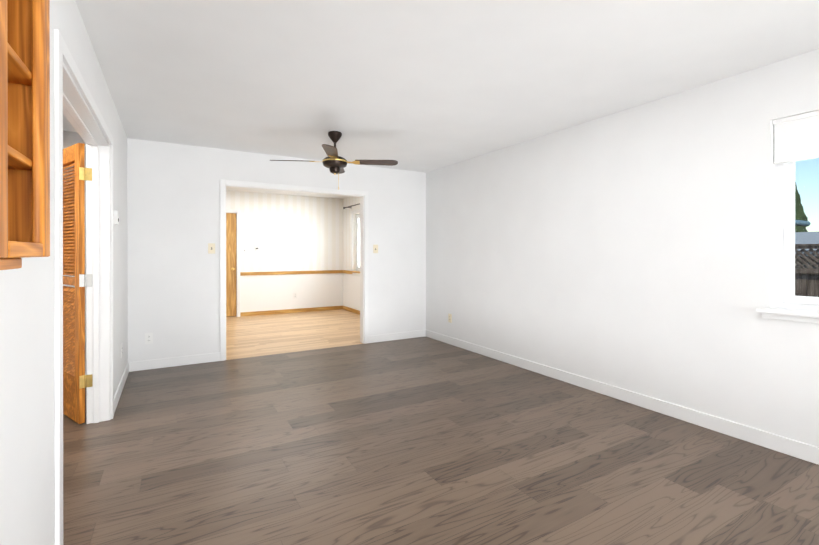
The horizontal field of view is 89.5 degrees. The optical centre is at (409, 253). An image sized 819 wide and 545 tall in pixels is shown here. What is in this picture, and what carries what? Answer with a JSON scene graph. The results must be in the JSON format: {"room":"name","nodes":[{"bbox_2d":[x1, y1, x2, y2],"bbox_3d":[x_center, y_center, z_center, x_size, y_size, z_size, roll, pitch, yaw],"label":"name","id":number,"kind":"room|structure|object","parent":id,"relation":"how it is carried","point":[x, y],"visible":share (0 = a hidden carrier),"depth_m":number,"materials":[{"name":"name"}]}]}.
{"room":"empty living room","nodes":[
{"label":"empty living room","id":0,"kind":"room"},
{"bbox_2d":[0,0,127,544],"bbox_3d":[-0.402,0.021,-0.227,0.140,2.440,10.400,0,0,-30],"label":"wall","id":1,"kind":"structure","parent":0,"point":[27,489],"depth_m":1.43,"materials":[{"name":"white paint"}]},
{"bbox_2d":[0,0,49,269],"bbox_3d":[-0.677,-0.295,0.536,0.153,0.650,0.897,0,0,-30],"label":"upper cabinet","id":2,"kind":"object","parent":1,"relation":"attached to","point":[24,128],"visible":1,"depth_m":0.91,"materials":[{"name":"brown wood"}]},
{"bbox_2d":[63,143,91,423],"bbox_3d":[-2.653,0.212,3.183,0.765,2.020,0.095,0,0,34],"label":"door","id":3,"kind":"structure","parent":1,"relation":"in","point":[77,381],"depth_m":3.02,"materials":[{"name":"brown wood"}]},
{"bbox_2d":[54,28,113,544],"bbox_3d":[-1.871,0.181,2.332,0.156,2.115,1.770,0,0,-30],"label":"door frame","id":4,"kind":"structure","parent":1,"relation":"attached to","point":[71,102],"depth_m":2.99,"materials":[{"name":"white paint"}]},
{"bbox_2d":[114,210,118,224],"bbox_3d":[-2.342,-0.289,3.298,0.030,0.110,0.075,0,0,-30],"label":"switch","id":5,"kind":"object","parent":1,"relation":"attached to","point":[116,217],"visible":0.98,"depth_m":3.27,"materials":[{"name":"white plastic"}]},
{"bbox_2d":[114,362,129,412],"bbox_3d":[-2.600,1.183,3.727,0.016,0.100,1.363,0,0,-30],"label":"baseboard","id":6,"kind":"structure","parent":1,"relation":"attached to","point":[121,385],"depth_m":3.64,"materials":[{"name":"white paint"}]},
{"bbox_2d":[63,131,425,374],"bbox_3d":[-2.121,0.010,4.855,5.720,2.440,0.120,0,0,-30],"label":"wall","id":7,"kind":"structure","parent":0,"point":[173,207],"depth_m":4.66,"materials":[{"name":"white paint"}]},
{"bbox_2d":[145,333,152,343],"bbox_3d":[-2.779,0.901,4.403,0.072,0.116,0.008,0,0,-30],"label":"electrical outlet","id":8,"kind":"object","parent":7,"relation":"attached to","point":[148,338],"visible":1,"depth_m":4.40,"materials":[{"name":"white plastic"}]},
{"bbox_2d":[130,352,219,371],"bbox_3d":[-2.549,1.181,4.535,0.853,0.100,0.016,0,0,-30],"label":"baseboard","id":9,"kind":"structure","parent":7,"relation":"attached to","point":[210,357],"depth_m":4.51,"materials":[{"name":"white paint"}]},
{"bbox_2d":[208,243,214,253],"bbox_3d":[-2.253,-0.062,4.700,0.072,0.116,0.016,0,0,-30],"label":"light switch","id":10,"kind":"object","parent":7,"relation":"attached to","point":[211,248],"visible":1,"depth_m":4.70,"materials":[{"name":"beige plastic"}]},
{"bbox_2d":[220,180,367,360],"bbox_3d":[-1.407,0.187,5.268,1.860,2.090,0.152,0,0,-30],"label":"door frame","id":11,"kind":"structure","parent":7,"relation":"attached to","point":[362,195],"depth_m":5.21,"materials":[{"name":"white paint"}]},
{"bbox_2d":[373,245,377,252],"bbox_3d":[-0.469,-0.070,5.732,0.072,0.116,0.016,0,0,-30],"label":"light switch","id":12,"kind":"object","parent":7,"relation":"attached to","point":[375,248],"visible":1,"depth_m":5.73,"materials":[{"name":"beige plastic"}]},
{"bbox_2d":[368,330,425,342],"bbox_3d":[-0.173,1.178,5.909,0.917,0.100,0.016,0,0,-30],"label":"baseboard","id":13,"kind":"structure","parent":7,"relation":"attached to","point":[419,333],"depth_m":5.89,"materials":[{"name":"white paint"}]},
{"bbox_2d":[226,191,342,311],"bbox_3d":[-3.933,0.004,7.828,5.560,2.440,0.220,0,0,-30],"label":"wall","id":14,"kind":"structure","parent":0,"point":[292,233],"depth_m":8.53,"materials":[{"name":"paint"}]},
{"bbox_2d":[226,213,235,316],"bbox_3d":[-3.693,0.211,7.843,0.758,2.002,0.124,0,0,-30],"label":"door","id":15,"kind":"structure","parent":14,"relation":"in","point":[230,264],"depth_m":8.00,"materials":[{"name":"brown wood"}]},
{"bbox_2d":[226,209,239,316],"bbox_3d":[-3.718,0.182,7.886,0.890,2.083,0.135,0,0,-30],"label":"door frame","id":16,"kind":"structure","parent":14,"relation":"attached to","point":[238,256],"depth_m":8.03,"materials":[{"name":"white paint"}]},
{"bbox_2d":[240,270,341,316],"bbox_3d":[-2.402,0.790,8.578,2.080,0.865,0.024,0,0,-30],"label":"trim","id":17,"kind":"structure","parent":14,"relation":"attached to","point":[255,313],"depth_m":8.52,"materials":[{"name":"brown wood"}]},
{"bbox_2d":[63,309,818,544],"bbox_3d":[-0.372,1.297,1.832,5.720,0.120,14.170,0,0,-30],"label":"floor","id":18,"kind":"structure","parent":0,"point":[425,440],"depth_m":2.47,"materials":[{"name":"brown wood"}]},
{"bbox_2d":[63,0,818,198],"bbox_3d":[-0.372,-1.263,1.827,5.720,0.120,14.170,0,0,-30],"label":"ceiling","id":19,"kind":"structure","parent":0,"point":[425,86],"depth_m":2.63,"materials":[{"name":"paint"}]},
{"bbox_2d":[270,131,397,189],"bbox_3d":[-0.744,-0.926,4.119,0.933,0.565,0.933,0,0,40],"label":"ceiling fan","id":20,"kind":"object","parent":19,"relation":"hanging from","point":[334,162],"visible":1,"depth_m":4.07,"materials":[{"name":"brown metal"}]},
{"bbox_2d":[343,49,818,446],"bbox_3d":[2.035,0.014,3.221,0.160,2.440,14.170,0,0,-30],"label":"wall","id":21,"kind":"structure","parent":0,"point":[632,249],"depth_m":3.31,"materials":[{"name":"white paint"}]},
{"bbox_2d":[342,270,359,314],"bbox_3d":[-0.649,0.792,7.689,0.024,0.865,3.318,0,0,-30],"label":"trim","id":22,"kind":"structure","parent":21,"relation":"attached to","point":[343,271],"depth_m":8.76,"materials":[{"name":"brown wood"}]},
{"bbox_2d":[351,209,359,275],"bbox_3d":[-0.924,-0.224,8.163,0.014,1.353,1.190,0,0,-30],"label":"window frame","id":23,"kind":"structure","parent":21,"relation":"in","point":[352,213],"depth_m":8.62,"materials":[{"name":"white paint"}]},
{"bbox_2d":[356,214,359,270],"bbox_3d":[-0.829,-0.232,8.218,0.075,1.190,1.055,0,0,-30],"label":"window","id":24,"kind":"structure","parent":21,"relation":"in","point":[357,242],"depth_m":8.59,"materials":[{"name":"white plastic"}]},
{"bbox_2d":[448,314,451,322],"bbox_3d":[0.551,0.875,5.622,0.008,0.116,0.072,0,0,-30],"label":"electrical outlet","id":25,"kind":"object","parent":21,"relation":"attached to","point":[450,318],"visible":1,"depth_m":5.61,"materials":[{"name":"beige plastic"}]},
{"bbox_2d":[426,330,818,464],"bbox_3d":[2.845,1.187,1.653,0.016,0.100,10.406,0,0,-30],"label":"baseboard","id":26,"kind":"structure","parent":21,"relation":"attached to","point":[794,448],"depth_m":3.18,"materials":[{"name":"white paint"}]},
{"bbox_2d":[756,307,818,323],"bbox_3d":[2.562,0.379,2.190,0.130,0.064,1.135,0,0,-30],"label":"window sill","id":27,"kind":"structure","parent":21,"relation":"attached to","point":[804,316],"depth_m":2.52,"materials":[{"name":"white paint"}]},
{"bbox_2d":[773,110,818,311],"bbox_3d":[2.613,-0.249,2.218,0.122,1.200,1.016,0,0,-30],"label":"window","id":28,"kind":"structure","parent":21,"relation":"in","point":[796,137],"depth_m":2.59,"materials":[{"name":"white plastic"}]},
{"label":"outside","id":29,"kind":"structure","parent":0,"visible":0},
{"bbox_3d":[18.591,1.805,16.304,41.600,0.100,70.000,0,0,-30],"label":"ground","id":30,"kind":"structure","parent":29,"visible":0},
{"bbox_2d":[795,182,807,231],"bbox_3d":[19.791,-1.907,22.287,3.160,7.300,3.235,0,0,-30],"label":"tree","id":31,"kind":"object","parent":30,"relation":"on","point":[799,212],"depth_m":21.47,"materials":[{"name":"green plant"}]},
{"bbox_2d":[795,220,809,226],"bbox_3d":[3.671,0.712,4.059,1.270,2.140,0.060,0,0,-30],"label":"pole","id":32,"kind":"object","parent":30,"relation":"on","point":[803,223],"depth_m":4.24,"materials":[{"name":"grey metal"}]},
{"bbox_2d":[795,244,818,296],"bbox_3d":[7.380,0.824,3.007,0.100,1.920,26.228,0,0,-30],"label":"fence","id":33,"kind":"object","parent":30,"relation":"on","point":[806,285],"depth_m":5.90,"materials":[{"name":"wood"}]},
{"bbox_2d":[795,232,818,268],"bbox_3d":[12.482,0.630,4.972,6.700,2.300,19.100,0,0,-30],"label":"house","id":34,"kind":"structure","parent":30,"relation":"on","point":[806,237],"depth_m":8.66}
]}

